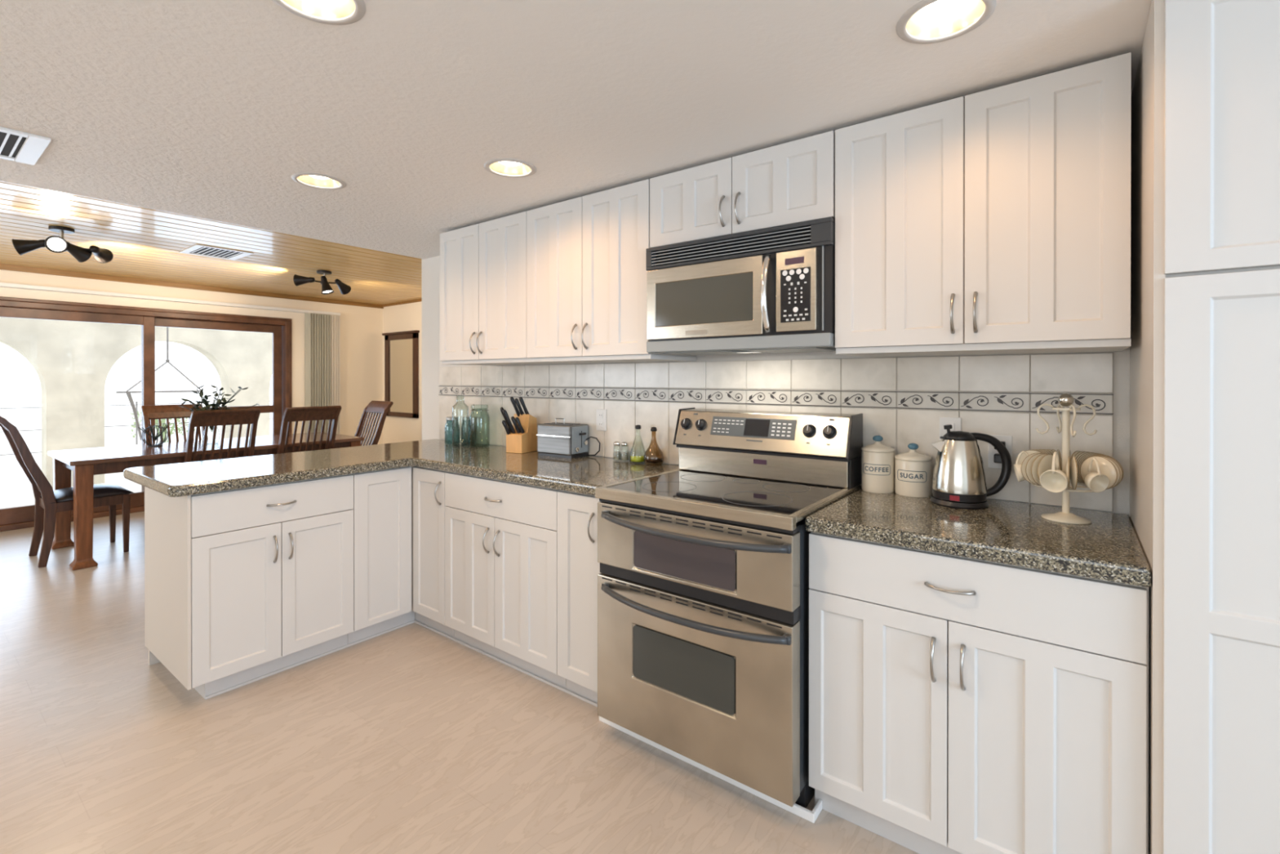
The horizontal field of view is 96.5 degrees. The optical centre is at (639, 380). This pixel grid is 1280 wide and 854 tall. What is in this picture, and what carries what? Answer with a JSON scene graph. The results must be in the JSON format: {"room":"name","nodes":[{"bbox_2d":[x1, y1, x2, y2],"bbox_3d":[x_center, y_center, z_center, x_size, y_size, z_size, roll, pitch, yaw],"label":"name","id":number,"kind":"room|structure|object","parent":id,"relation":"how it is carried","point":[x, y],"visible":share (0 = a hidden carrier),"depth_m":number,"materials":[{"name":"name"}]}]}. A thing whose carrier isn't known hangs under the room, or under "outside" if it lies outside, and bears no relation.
{"room":"kitchen","nodes":[
{"label":"kitchen","id":0,"kind":"room"},
{"bbox_2d":[0,269,382,445],"bbox_3d":[-5.439,0.119,5.313,0.150,2.395,6.244,0,0,37],"label":"wall","id":1,"kind":"structure","parent":0,"point":[361,327],"depth_m":6.91,"materials":[{"name":"beige paint"}]},
{"bbox_2d":[0,299,289,531],"bbox_3d":[-5.037,0.305,5.794,0.150,2.020,2.655,0,0,37],"label":"door","id":2,"kind":"structure","parent":1,"relation":"in","point":[20,517],"depth_m":5.79,"materials":[{"name":"brown wood"}]},
{"bbox_2d":[0,296,292,434],"bbox_3d":[-4.991,0.290,5.765,0.018,2.050,2.705,0,0,37],"label":"trim","id":3,"kind":"structure","parent":1,"relation":"attached to","point":[3,298],"depth_m":5.93,"materials":[{"name":"brown wood"}]},
{"bbox_2d":[0,282,340,434],"bbox_3d":[-4.851,0.180,5.879,0.098,2.070,3.456,0,0,37],"label":"vertical blinds","id":4,"kind":"object","parent":1,"relation":"attached to","point":[322,328],"visible":0.73,"depth_m":7.00,"materials":[{"name":"white plastic"}]},
{"bbox_2d":[0,263,422,308],"bbox_3d":[-3.884,-0.990,4.130,3.754,0.050,6.244,0,0,37],"label":"trim","id":5,"kind":"structure","parent":1,"relation":"attached to","point":[3,267],"depth_m":5.99,"materials":[{"name":"brown wood"}]},
{"bbox_2d":[0,181,422,304],"bbox_3d":[-3.880,-1.040,4.127,3.764,0.050,6.244,0,0,37],"label":"ceiling","id":6,"kind":"structure","parent":0,"point":[144,243],"depth_m":4.57,"materials":[{"name":"brown wood"}]},
{"bbox_2d":[12,225,113,262],"bbox_3d":[-3.833,-0.911,3.822,0.289,0.208,0.490,0,0,37],"label":"ceiling spotlight","id":7,"kind":"object","parent":6,"relation":"attached to","point":[56,244],"visible":1,"depth_m":3.76,"materials":[{"name":"black metal"}]},
{"bbox_2d":[179,244,253,260],"bbox_3d":[-3.352,-1.012,4.522,0.420,0.008,0.370,0,0,37],"label":"ceiling vent","id":8,"kind":"object","parent":6,"relation":"attached to","point":[197,249],"visible":1,"depth_m":4.51,"materials":[{"name":"white metal"}]},
{"bbox_2d":[293,270,351,294],"bbox_3d":[-2.946,-0.909,5.327,0.491,0.219,0.227,0,0,-44],"label":"ceiling spotlight","id":9,"kind":"object","parent":6,"relation":"attached to","point":[344,289],"visible":1,"depth_m":5.28,"materials":[{"name":"black metal"}]},
{"bbox_2d":[382,301,422,444],"bbox_3d":[-1.986,0.096,6.675,4.004,2.435,0.100,0,0,37],"label":"wall","id":10,"kind":"structure","parent":0,"point":[406,317],"depth_m":7.44,"materials":[{"name":"beige paint"}]},
{"bbox_2d":[382,329,419,417],"bbox_3d":[-3.126,-0.079,7.445,0.820,1.110,0.050,0,0,37],"label":"wall mirror","id":11,"kind":"object","parent":10,"relation":"attached to","point":[401,348],"visible":0.9,"depth_m":7.41,"materials":[{"name":"brown wood"}]},
{"bbox_2d":[389,338,413,413],"bbox_3d":[-3.112,-0.059,7.454,0.590,0.960,0.012,0,0,37],"label":"mirror glass","id":12,"kind":"object","parent":11,"relation":"attached to","point":[401,350],"depth_m":7.45,"materials":[{"name":"white"}]},
{"bbox_2d":[0,511,919,853],"bbox_3d":[-0.796,1.366,1.794,11.804,0.080,6.444,0,0,37],"label":"floor","id":13,"kind":"structure","parent":0,"point":[409,739],"depth_m":2.00,"materials":[{"name":"laminate"}]},
{"bbox_2d":[0,416,133,567],"bbox_3d":[-4.319,0.776,4.277,0.476,1.092,0.720,0,0,37],"label":"dining chair","id":14,"kind":"object","parent":13,"relation":"on","point":[48,501],"visible":0.94,"depth_m":4.21,"materials":[{"name":"brown wood"}]},
{"bbox_2d":[141,404,208,444],"bbox_3d":[-4.128,0.774,5.171,0.720,1.092,0.476,0,0,37],"label":"dining chair","id":15,"kind":"object","parent":13,"relation":"on","point":[151,412],"visible":0.18,"depth_m":5.29,"materials":[{"name":"brown wood"}]},
{"bbox_2d":[47,431,364,570],"bbox_3d":[-3.692,0.937,5.054,0.960,0.760,2.060,0,0,37],"label":"dining table","id":16,"kind":"object","parent":13,"relation":"on","point":[85,463],"visible":0.63,"depth_m":4.45,"materials":[{"name":"brown wood"}]},
{"bbox_2d":[137,422,170,446],"bbox_3d":[-4.112,0.457,4.843,0.183,0.202,0.262,0,0,-28],"label":"wire basket","id":17,"kind":"object","parent":16,"relation":"on","point":[150,428],"visible":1,"depth_m":4.83,"materials":[{"name":"black metal"}]},
{"bbox_2d":[178,384,259,430],"bbox_3d":[-3.750,0.297,5.084,0.381,0.520,0.560,0,0,37],"label":"potted plant","id":18,"kind":"object","parent":16,"relation":"on","point":[215,406],"visible":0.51,"depth_m":5.03,"materials":[{"name":"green plant"}]},
{"bbox_2d":[183,408,260,462],"bbox_3d":[-3.530,0.775,4.718,0.720,1.092,0.476,0,0,37],"label":"dining chair","id":19,"kind":"object","parent":13,"relation":"on","point":[214,418],"visible":0.3,"depth_m":4.54,"materials":[{"name":"brown wood"}]},
{"bbox_2d":[144,474,353,698],"bbox_3d":[-1.837,0.889,2.714,0.665,0.868,0.659,0,0,37],"label":"base cabinet","id":20,"kind":"object","parent":13,"relation":"on","point":[242,585],"visible":0.99,"depth_m":2.49,"materials":[{"name":"grey"}]},
{"bbox_2d":[123,439,679,497],"bbox_3d":[-1.078,0.432,2.682,2.121,0.045,1.652,0,0,37],"label":"countertop","id":21,"kind":"structure","parent":20,"relation":"on","point":[581,475],"depth_m":2.71,"materials":[{"name":"grey stone"}]},
{"bbox_2d":[446,416,458,420],"bbox_3d":[-1.203,0.320,3.660,0.094,0.174,0.094,0,0,37],"label":"glass jar","id":22,"kind":"object","parent":21,"relation":"on","point":[449,418],"visible":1,"depth_m":3.63,"materials":[{"name":"clear glass"}]},
{"bbox_2d":[462,416,474,419],"bbox_3d":[-1.107,0.320,3.679,0.090,0.174,0.090,0,0,37],"label":"glass jar","id":23,"kind":"object","parent":21,"relation":"on","point":[463,417],"visible":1,"depth_m":3.65,"materials":[{"name":"clear glass"}]},
{"bbox_2d":[470,404,488,414],"bbox_3d":[-0.989,0.277,3.517,0.122,0.260,0.120,0,0,37],"label":"glass jar","id":24,"kind":"object","parent":21,"relation":"on","point":[473,410],"visible":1,"depth_m":3.55,"materials":[{"name":"clear glass"}]},
{"bbox_2d":[506,413,537,453],"bbox_3d":[-0.675,0.300,3.272,0.112,0.216,0.150,0,0,27],"label":"knife block","id":25,"kind":"object","parent":21,"relation":"on","point":[525,442],"visible":0.81,"depth_m":3.23,"materials":[{"name":"brown wood"}]},
{"bbox_2d":[502,420,510,435],"bbox_3d":[-0.753,0.269,3.222,0.053,0.092,0.020,0,0,-38],"label":"kitchen knife","id":26,"kind":"object","parent":25,"relation":"in","point":[504,422],"visible":1,"depth_m":3.21,"materials":[{"name":"black plastic"}]},
{"bbox_2d":[500,407,511,432],"bbox_3d":[-0.754,0.230,3.243,0.085,0.160,0.020,0,0,-38],"label":"kitchen knife","id":27,"kind":"object","parent":25,"relation":"in","point":[501,408],"visible":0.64,"depth_m":3.23,"materials":[{"name":"black plastic"}]},
{"bbox_2d":[502,408,515,433],"bbox_3d":[-0.735,0.238,3.218,0.080,0.151,0.020,0,0,-38],"label":"kitchen knife","id":28,"kind":"object","parent":25,"relation":"in","point":[504,412],"visible":0.92,"depth_m":3.21,"materials":[{"name":"black plastic"}]},
{"bbox_2d":[510,396,519,416],"bbox_3d":[-0.711,0.156,3.269,0.070,0.128,0.020,0,0,-38],"label":"kitchen knife","id":29,"kind":"object","parent":25,"relation":"on","point":[512,399],"visible":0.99,"depth_m":3.26,"materials":[{"name":"black plastic"}]},
{"bbox_2d":[511,416,520,433],"bbox_3d":[-0.698,0.256,3.220,0.062,0.110,0.020,0,0,-38],"label":"kitchen knife","id":30,"kind":"object","parent":25,"relation":"in","point":[513,419],"visible":0.88,"depth_m":3.21,"materials":[{"name":"black plastic"}]},
{"bbox_2d":[515,398,524,415],"bbox_3d":[-0.685,0.160,3.264,0.066,0.119,0.020,0,0,-38],"label":"kitchen knife","id":31,"kind":"object","parent":25,"relation":"on","point":[517,401],"visible":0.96,"depth_m":3.25,"materials":[{"name":"black plastic"}]},
{"bbox_2d":[515,417,524,433],"bbox_3d":[-0.673,0.257,3.214,0.059,0.106,0.020,0,0,-38],"label":"kitchen knife","id":32,"kind":"object","parent":25,"relation":"in","point":[517,419],"visible":0.96,"depth_m":3.20,"materials":[{"name":"black plastic"}]},
{"bbox_2d":[519,396,528,414],"bbox_3d":[-0.656,0.156,3.252,0.070,0.128,0.020,0,0,-38],"label":"kitchen knife","id":33,"kind":"object","parent":25,"relation":"on","point":[521,399],"visible":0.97,"depth_m":3.24,"materials":[{"name":"black plastic"}]},
{"bbox_2d":[536,417,600,458],"bbox_3d":[-0.379,0.307,3.076,0.335,0.202,0.157,0,0,33],"label":"toaster","id":34,"kind":"object","parent":21,"relation":"on","point":[555,439],"visible":1,"depth_m":3.04,"materials":[{"name":"metal"}]},
{"bbox_2d":[613,440,620,459],"bbox_3d":[-0.116,0.359,2.912,0.042,0.098,0.042,0,0,37],"label":"spice shaker","id":35,"kind":"object","parent":21,"relation":"on","point":[616,454],"visible":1,"depth_m":2.90,"materials":[{"name":"clear glass"}]},
{"bbox_2d":[621,441,628,460],"bbox_3d":[-0.076,0.359,2.890,0.042,0.098,0.042,0,0,37],"label":"spice shaker","id":36,"kind":"object","parent":21,"relation":"on","point":[624,455],"visible":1,"depth_m":2.88,"materials":[{"name":"clear glass"}]},
{"bbox_2d":[630,424,645,462],"bbox_3d":[-0.009,0.315,2.834,0.088,0.188,0.088,0,0,37],"label":"oil bottle","id":37,"kind":"object","parent":21,"relation":"on","point":[635,458],"visible":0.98,"depth_m":2.81,"materials":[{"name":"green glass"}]},
{"bbox_2d":[644,426,662,462],"bbox_3d":[0.067,0.317,2.769,0.102,0.184,0.102,0,0,37],"label":"vinegar bottle","id":38,"kind":"object","parent":21,"relation":"on","point":[651,460],"visible":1,"depth_m":2.75,"materials":[{"name":"orange glass"}]},
{"bbox_2d":[148,466,415,665],"bbox_3d":[-1.806,0.888,3.289,0.019,0.868,1.588,0,0,37],"label":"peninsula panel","id":39,"kind":"object","parent":13,"relation":"on","point":[153,660],"visible":0.14,"depth_m":2.66,"materials":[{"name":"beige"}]},
{"bbox_2d":[276,405,341,453],"bbox_3d":[-3.137,0.774,5.235,0.720,1.092,0.476,0,0,37],"label":"dining chair","id":40,"kind":"object","parent":13,"relation":"on","point":[303,414],"visible":0.32,"depth_m":5.06,"materials":[{"name":"brown wood"}]},
{"bbox_2d":[354,400,393,445],"bbox_3d":[-3.046,0.772,5.993,0.476,1.092,0.720,0,0,39],"label":"dining chair","id":41,"kind":"object","parent":13,"relation":"on","point":[374,406],"visible":0.35,"depth_m":6.15,"materials":[{"name":"brown wood"}]},
{"bbox_2d":[347,466,414,644],"bbox_3d":[-1.534,0.889,3.127,0.609,0.866,0.362,0,0,37],"label":"base cabinet","id":42,"kind":"object","parent":13,"relation":"on","point":[383,508],"visible":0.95,"depth_m":2.92,"materials":[{"name":"grey"}]},
{"bbox_2d":[204,619,597,706],"bbox_3d":[-0.945,1.318,2.313,1.447,0.012,0.949,0,0,37],"label":"baseboard","id":43,"kind":"structure","parent":13,"relation":"on","point":[490,655],"depth_m":2.65,"materials":[{"name":"grey"}]},
{"bbox_2d":[413,466,453,637],"bbox_3d":[-0.944,0.889,3.213,0.354,0.866,0.666,0,0,37],"label":"base cabinet","id":44,"kind":"object","parent":13,"relation":"on","point":[428,484],"visible":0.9,"depth_m":2.96,"materials":[{"name":"grey"}]},
{"bbox_2d":[444,471,566,688],"bbox_3d":[-0.485,0.890,2.866,0.793,0.866,0.666,0,0,37],"label":"base cabinet","id":45,"kind":"object","parent":13,"relation":"on","point":[500,536],"visible":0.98,"depth_m":2.60,"materials":[{"name":"grey"}]},
{"bbox_2d":[556,490,600,702],"bbox_3d":[-0.049,0.891,2.535,0.298,0.866,0.666,0,0,37],"label":"base cabinet","id":46,"kind":"object","parent":13,"relation":"on","point":[578,567],"visible":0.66,"depth_m":2.33,"materials":[{"name":"grey"}]},
{"bbox_2d":[599,715,822,822],"bbox_3d":[0.202,1.311,1.995,0.855,0.028,0.074,0,0,37],"label":"trim","id":47,"kind":"structure","parent":13,"relation":"on","point":[810,815],"depth_m":1.87,"materials":[{"name":"white plastic"}]},
{"bbox_2d":[595,407,862,808],"bbox_3d":[0.328,0.726,2.144,0.769,1.197,0.776,0,0,37],"label":"range","id":48,"kind":"object","parent":13,"relation":"on","point":[703,580],"visible":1,"depth_m":1.90,"materials":[{"name":"silver metal"}]},
{"bbox_2d":[595,468,861,530],"bbox_3d":[0.351,0.417,2.171,0.767,0.039,0.705,0,0,37],"label":"cooktop","id":49,"kind":"object","parent":48,"relation":"in","point":[735,498],"depth_m":2.01,"materials":[{"name":"grey"}]},
{"bbox_2d":[808,532,1148,853],"bbox_3d":[1.001,0.893,1.738,0.776,0.866,0.666,0,0,37],"label":"base cabinet","id":50,"kind":"object","parent":13,"relation":"on","point":[957,704],"visible":0.99,"depth_m":1.47,"materials":[{"name":"grey"}]},
{"bbox_2d":[804,488,1151,586],"bbox_3d":[1.001,0.434,1.742,0.786,0.045,0.636,0,0,37],"label":"countertop","id":51,"kind":"structure","parent":50,"relation":"on","point":[1108,548],"depth_m":1.57,"materials":[{"name":"grey stone"}]},
{"bbox_2d":[861,435,894,493],"bbox_3d":[0.887,0.307,2.129,0.116,0.207,0.117,0,0,37],"label":"canister","id":52,"kind":"object","parent":51,"relation":"on","point":[877,460],"visible":1,"depth_m":2.08,"materials":[{"name":"beige ceramic"}]},
{"bbox_2d":[894,443,932,497],"bbox_3d":[0.987,0.319,2.062,0.122,0.185,0.123,0,0,37],"label":"canister","id":53,"kind":"object","parent":51,"relation":"on","point":[913,468],"visible":1,"depth_m":2.02,"materials":[{"name":"beige ceramic"}]},
{"bbox_2d":[929,424,1012,509],"bbox_3d":[1.086,0.279,1.887,0.229,0.264,0.172,0,0,37],"label":"electric kettle","id":54,"kind":"object","parent":51,"relation":"on","point":[959,478],"visible":1,"depth_m":1.86,"materials":[{"name":"silver metal"}]},
{"bbox_2d":[949,494,959,501],"bbox_3d":[1.015,0.379,1.841,0.028,0.016,0.006,0,0,37],"label":"switch","id":55,"kind":"object","parent":54,"relation":"attached to","point":[952,497],"depth_m":1.84,"materials":[{"name":"red"}]},
{"bbox_2d":[1032,393,1097,524],"bbox_3d":[1.263,0.225,1.693,0.167,0.374,0.167,0,0,37],"label":"stand","id":56,"kind":"object","parent":51,"relation":"on","point":[1064,399],"visible":0.81,"depth_m":1.68,"materials":[{"name":"beige ceramic"}]},
{"bbox_2d":[1013,450,1028,481],"bbox_3d":[1.163,0.262,1.736,0.048,0.094,0.054,0,0,37],"label":"espresso cup","id":57,"kind":"object","parent":56,"relation":"on","point":[1017,468],"visible":0.45,"depth_m":1.73,"materials":[{"name":"beige ceramic"}]},
{"bbox_2d":[1015,449,1041,464],"bbox_3d":[1.210,0.262,1.757,0.008,0.095,0.095,0,0,-37],"label":"saucer","id":58,"kind":"object","parent":56,"relation":"in","point":[1023,456],"visible":0.13,"depth_m":1.77,"materials":[{"name":"beige ceramic"}]},
{"bbox_2d":[1021,453,1038,484],"bbox_3d":[1.180,0.262,1.695,0.095,0.095,0.008,0,0,4],"label":"saucer","id":59,"kind":"object","parent":56,"relation":"in","point":[1025,460],"visible":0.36,"depth_m":1.69,"materials":[{"name":"beige ceramic"}]},
{"bbox_2d":[1025,453,1044,485],"bbox_3d":[1.180,0.262,1.683,0.095,0.095,0.008,0,0,-4],"label":"saucer","id":60,"kind":"object","parent":56,"relation":"in","point":[1028,468],"visible":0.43,"depth_m":1.68,"materials":[{"name":"beige ceramic"}]},
{"bbox_2d":[1031,453,1048,486],"bbox_3d":[1.183,0.262,1.671,0.095,0.095,0.008,0,0,-12],"label":"saucer","id":61,"kind":"object","parent":56,"relation":"in","point":[1035,464],"visible":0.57,"depth_m":1.66,"materials":[{"name":"beige ceramic"}]},
{"bbox_2d":[1037,453,1060,479],"bbox_3d":[1.187,0.262,1.660,0.095,0.095,0.008,0,0,-21],"label":"saucer","id":62,"kind":"object","parent":56,"relation":"in","point":[1045,464],"visible":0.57,"depth_m":1.66,"materials":[{"name":"beige ceramic"}]},
{"bbox_2d":[1039,451,1067,493],"bbox_3d":[1.175,0.259,1.622,0.066,0.115,0.058,0,0,37],"label":"espresso cup","id":63,"kind":"object","parent":56,"relation":"attached to","point":[1054,480],"visible":1,"depth_m":1.63,"materials":[{"name":"beige ceramic"}]},
{"bbox_2d":[1056,449,1062,471],"bbox_3d":[1.299,0.262,1.768,0.009,0.095,0.095,0,0,28],"label":"saucer","id":64,"kind":"object","parent":56,"relation":"in","point":[1057,451],"visible":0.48,"depth_m":1.75,"materials":[{"name":"beige ceramic"}]},
{"bbox_2d":[1066,455,1069,489],"bbox_3d":[1.216,0.262,1.624,0.008,0.095,0.095,0,0,37],"label":"saucer","id":65,"kind":"object","parent":56,"relation":"in","point":[1068,460],"visible":0.87,"depth_m":1.60,"materials":[{"name":"beige ceramic"}]},
{"bbox_2d":[1069,456,1077,489],"bbox_3d":[1.227,0.262,1.618,0.009,0.095,0.095,0,0,28],"label":"saucer","id":66,"kind":"object","parent":56,"relation":"in","point":[1073,467],"visible":1,"depth_m":1.60,"materials":[{"name":"beige ceramic"}]},
{"bbox_2d":[1075,451,1088,483],"bbox_3d":[1.343,0.262,1.715,0.095,0.095,0.008,0,0,-12],"label":"saucer","id":67,"kind":"object","parent":56,"relation":"in","point":[1082,453],"visible":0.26,"depth_m":1.71,"materials":[{"name":"beige ceramic"}]},
{"bbox_2d":[1076,452,1092,483],"bbox_3d":[1.345,0.262,1.703,0.095,0.095,0.008,0,0,-4],"label":"saucer","id":68,"kind":"object","parent":56,"relation":"in","point":[1082,455],"visible":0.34,"depth_m":1.70,"materials":[{"name":"beige ceramic"}]},
{"bbox_2d":[1076,452,1094,481],"bbox_3d":[1.346,0.262,1.691,0.095,0.095,0.008,0,0,4],"label":"saucer","id":69,"kind":"object","parent":56,"relation":"in","point":[1082,457],"visible":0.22,"depth_m":1.70,"materials":[{"name":"beige ceramic"}]},
{"bbox_2d":[1078,453,1100,479],"bbox_3d":[1.345,0.262,1.679,0.095,0.095,0.008,0,0,12],"label":"saucer","id":70,"kind":"object","parent":56,"relation":"in","point":[1092,453],"visible":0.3,"depth_m":1.69,"materials":[{"name":"beige ceramic"}]},
{"bbox_2d":[1084,457,1109,492],"bbox_3d":[1.262,0.262,1.586,0.054,0.094,0.046,0,0,-1],"label":"espresso cup","id":71,"kind":"object","parent":56,"relation":"on","point":[1097,482],"visible":1,"depth_m":1.58,"materials":[{"name":"beige ceramic"}]},
{"bbox_2d":[1080,456,1117,489],"bbox_3d":[1.296,0.262,1.617,0.008,0.095,0.095,0,0,-21],"label":"saucer","id":72,"kind":"object","parent":56,"relation":"in","point":[1107,468],"visible":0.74,"depth_m":1.60,"materials":[{"name":"beige ceramic"}]},
{"bbox_2d":[1095,455,1120,488],"bbox_3d":[1.306,0.262,1.622,0.008,0.095,0.095,0,0,-29],"label":"saucer","id":73,"kind":"object","parent":56,"relation":"in","point":[1114,464],"visible":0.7,"depth_m":1.59,"materials":[{"name":"beige ceramic"}]},
{"bbox_2d":[1094,455,1122,487],"bbox_3d":[1.316,0.262,1.629,0.008,0.095,0.095,0,0,-37],"label":"saucer","id":74,"kind":"object","parent":56,"relation":"in","point":[1113,460],"visible":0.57,"depth_m":1.60,"materials":[{"name":"beige ceramic"}]},
{"bbox_2d":[1129,0,1279,853],"bbox_3d":[1.672,0.234,1.232,0.896,2.186,0.660,0,0,37],"label":"pantry cabinet","id":75,"kind":"object","parent":13,"relation":"on","point":[1205,348],"visible":0.98,"depth_m":1.19,"materials":[{"name":"grey"}]},
{"bbox_2d":[0,0,1151,258],"bbox_3d":[0.266,-0.981,-0.049,7.890,0.247,4.600,0,0,37],"label":"ceiling","id":76,"kind":"structure","parent":0,"point":[209,109],"depth_m":1.69,"materials":[{"name":"white"}]},
{"bbox_2d":[0,126,51,164],"bbox_3d":[-2.367,-0.859,2.006,0.390,0.008,0.372,0,0,37],"label":"ceiling vent","id":77,"kind":"object","parent":76,"relation":"in","point":[15,145],"visible":1,"depth_m":2.09,"materials":[{"name":"white metal"}]},
{"bbox_2d":[271,0,365,25],"bbox_3d":[-0.730,-0.909,1.277,0.210,0.108,0.210,0,0,37],"label":"recessed light","id":78,"kind":"object","parent":76,"relation":"in","point":[334,12],"visible":1,"depth_m":1.35,"materials":[{"name":"beige"}]},
{"bbox_2d":[290,172,346,189],"bbox_3d":[-1.390,-0.912,2.475,0.210,0.108,0.210,0,0,37],"label":"recessed light","id":79,"kind":"object","parent":76,"relation":"in","point":[317,180],"visible":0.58,"depth_m":2.51,"materials":[{"name":"beige"}]},
{"bbox_2d":[484,158,536,177],"bbox_3d":[-0.527,-0.912,2.322,0.210,0.108,0.210,0,0,37],"label":"recessed light","id":80,"kind":"object","parent":76,"relation":"in","point":[508,167],"visible":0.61,"depth_m":2.36,"materials":[{"name":"beige"}]},
{"bbox_2d":[896,0,996,44],"bbox_3d":[0.723,-0.909,1.355,0.210,0.108,0.210,0,0,37],"label":"recessed light","id":81,"kind":"object","parent":76,"relation":"in","point":[927,21],"visible":0.99,"depth_m":1.39,"materials":[{"name":"beige"}]},
{"bbox_2d":[422,255,1129,516],"bbox_3d":[1.621,0.132,1.763,7.918,2.388,0.120,0,0,37],"label":"wall","id":82,"kind":"structure","parent":0,"point":[431,362],"depth_m":2.64,"materials":[{"name":"white paint"}]},
{"bbox_2d":[440,211,577,365],"bbox_3d":[-0.758,-0.470,3.214,0.741,0.754,0.416,0,0,37],"label":"upper cabinet","id":83,"kind":"object","parent":82,"relation":"attached to","point":[483,265],"visible":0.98,"depth_m":3.05,"materials":[{"name":"grey"}]},
{"bbox_2d":[526,178,696,363],"bbox_3d":[-0.161,-0.469,2.760,0.759,0.754,0.416,0,0,37],"label":"upper cabinet","id":84,"kind":"object","parent":82,"relation":"attached to","point":[586,272],"visible":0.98,"depth_m":2.60,"materials":[{"name":"grey"}]},
{"bbox_2d":[649,130,835,248],"bbox_3d":[0.451,-0.700,2.296,0.768,0.290,0.416,0,0,37],"label":"upper cabinet","id":85,"kind":"object","parent":82,"relation":"attached to","point":[792,182],"visible":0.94,"depth_m":2.12,"materials":[{"name":"grey"}]},
{"bbox_2d":[645,217,835,355],"bbox_3d":[0.437,-0.331,2.279,0.771,0.438,0.462,0,0,37],"label":"microwave oven","id":86,"kind":"object","parent":85,"relation":"attached to","point":[772,289],"visible":1,"depth_m":2.10,"materials":[{"name":"silver metal"}]},
{"bbox_2d":[438,352,1113,511],"bbox_3d":[0.043,0.159,2.874,3.605,0.498,0.014,0,0,37],"label":"tile backsplash","id":87,"kind":"structure","parent":82,"relation":"attached to","point":[902,401],"depth_m":2.30,"materials":[{"name":"beige tile"}]},
{"bbox_2d":[595,408,606,431],"bbox_3d":[-0.208,0.210,3.056,0.070,0.115,0.008,0,0,37],"label":"wall outlet","id":88,"kind":"object","parent":87,"relation":"attached to","point":[601,414],"visible":1,"depth_m":3.05,"materials":[{"name":"white plastic"}]},
{"bbox_2d":[939,417,961,439],"bbox_3d":[1.115,0.190,2.052,0.070,0.115,0.008,0,0,37],"label":"wall outlet","id":89,"kind":"object","parent":87,"relation":"attached to","point":[956,422],"visible":0.41,"depth_m":2.05,"materials":[{"name":"white plastic"}]},
{"bbox_2d":[946,422,954,431],"bbox_3d":[1.114,0.166,2.050,0.028,0.028,0.003,0,0,37],"label":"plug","id":90,"kind":"object","parent":89,"relation":"attached to","point":[953,424],"depth_m":2.05,"materials":[{"name":"black plastic"}]},
{"bbox_2d":[987,434,1012,469],"bbox_3d":[1.236,0.245,1.961,0.070,0.115,0.008,0,0,37],"label":"wall outlet","id":91,"kind":"object","parent":87,"relation":"attached to","point":[1008,439],"visible":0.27,"depth_m":1.96,"materials":[{"name":"white plastic"}]},
{"bbox_2d":[993,440,1005,463],"bbox_3d":[1.225,0.244,1.945,0.032,0.073,0.032,0,0,37],"label":"plug","id":92,"kind":"object","parent":91,"relation":"attached to","point":[997,458],"visible":0.48,"depth_m":1.94,"materials":[{"name":"black plastic"}]},
{"bbox_2d":[835,52,1131,357],"bbox_3d":[1.063,-0.467,1.832,0.761,0.754,0.416,0,0,37],"label":"upper cabinet","id":93,"kind":"object","parent":82,"relation":"attached to","point":[997,220],"visible":1,"depth_m":1.66,"materials":[{"name":"grey"}]},
{"bbox_2d":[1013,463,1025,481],"bbox_3d":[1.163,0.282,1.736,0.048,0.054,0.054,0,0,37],"label":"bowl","id":94,"kind":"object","parent":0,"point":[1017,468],"depth_m":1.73,"materials":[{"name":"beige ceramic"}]},
{"label":"outside","id":95,"kind":"structure","parent":0,"visible":0},
{"bbox_2d":[0,410,272,508],"bbox_3d":[-15.357,1.384,12.060,23.786,0.130,40.000,0,0,37],"label":"floor","id":96,"kind":"structure","parent":95,"point":[15,488],"depth_m":11.91,"materials":[{"name":"concrete"}]},
{"bbox_2d":[0,316,272,488],"bbox_3d":[-7.249,-0.329,7.304,0.350,3.320,15.810,0,0,37],"label":"wall","id":97,"kind":"structure","parent":96,"relation":"on","point":[73,361],"depth_m":7.31,"materials":[{"name":"paint"}]},
{"bbox_3d":[-5.801,-1.663,6.937,2.396,0.150,0.160,0,0,37],"label":"ceiling beam","id":98,"kind":"structure","parent":97,"relation":"attached to","visible":0},
{"bbox_2d":[115,326,202,439],"bbox_3d":[-5.675,-0.446,6.773,0.040,2.282,0.807,0,0,37],"label":"frame","id":99,"kind":"object","parent":98,"relation":"hanging from","point":[127,392],"visible":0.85,"depth_m":6.62,"materials":[{"name":"silver metal"}]},
{"bbox_2d":[0,399,272,455],"bbox_3d":[-7.673,0.819,8.112,0.020,1.020,11.000,0,0,37],"label":"railing","id":100,"kind":"object","parent":96,"relation":"on","point":[135,404],"visible":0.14,"depth_m":8.42,"materials":[{"name":"silver metal"}]},
{"bbox_2d":[130,410,195,442],"bbox_3d":[-9.146,0.940,10.996,1.031,0.776,1.004,0,0,37],"label":"shrub","id":101,"kind":"object","parent":96,"relation":"on","point":[163,420],"visible":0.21,"depth_m":10.94,"materials":[{"name":"green plant"}]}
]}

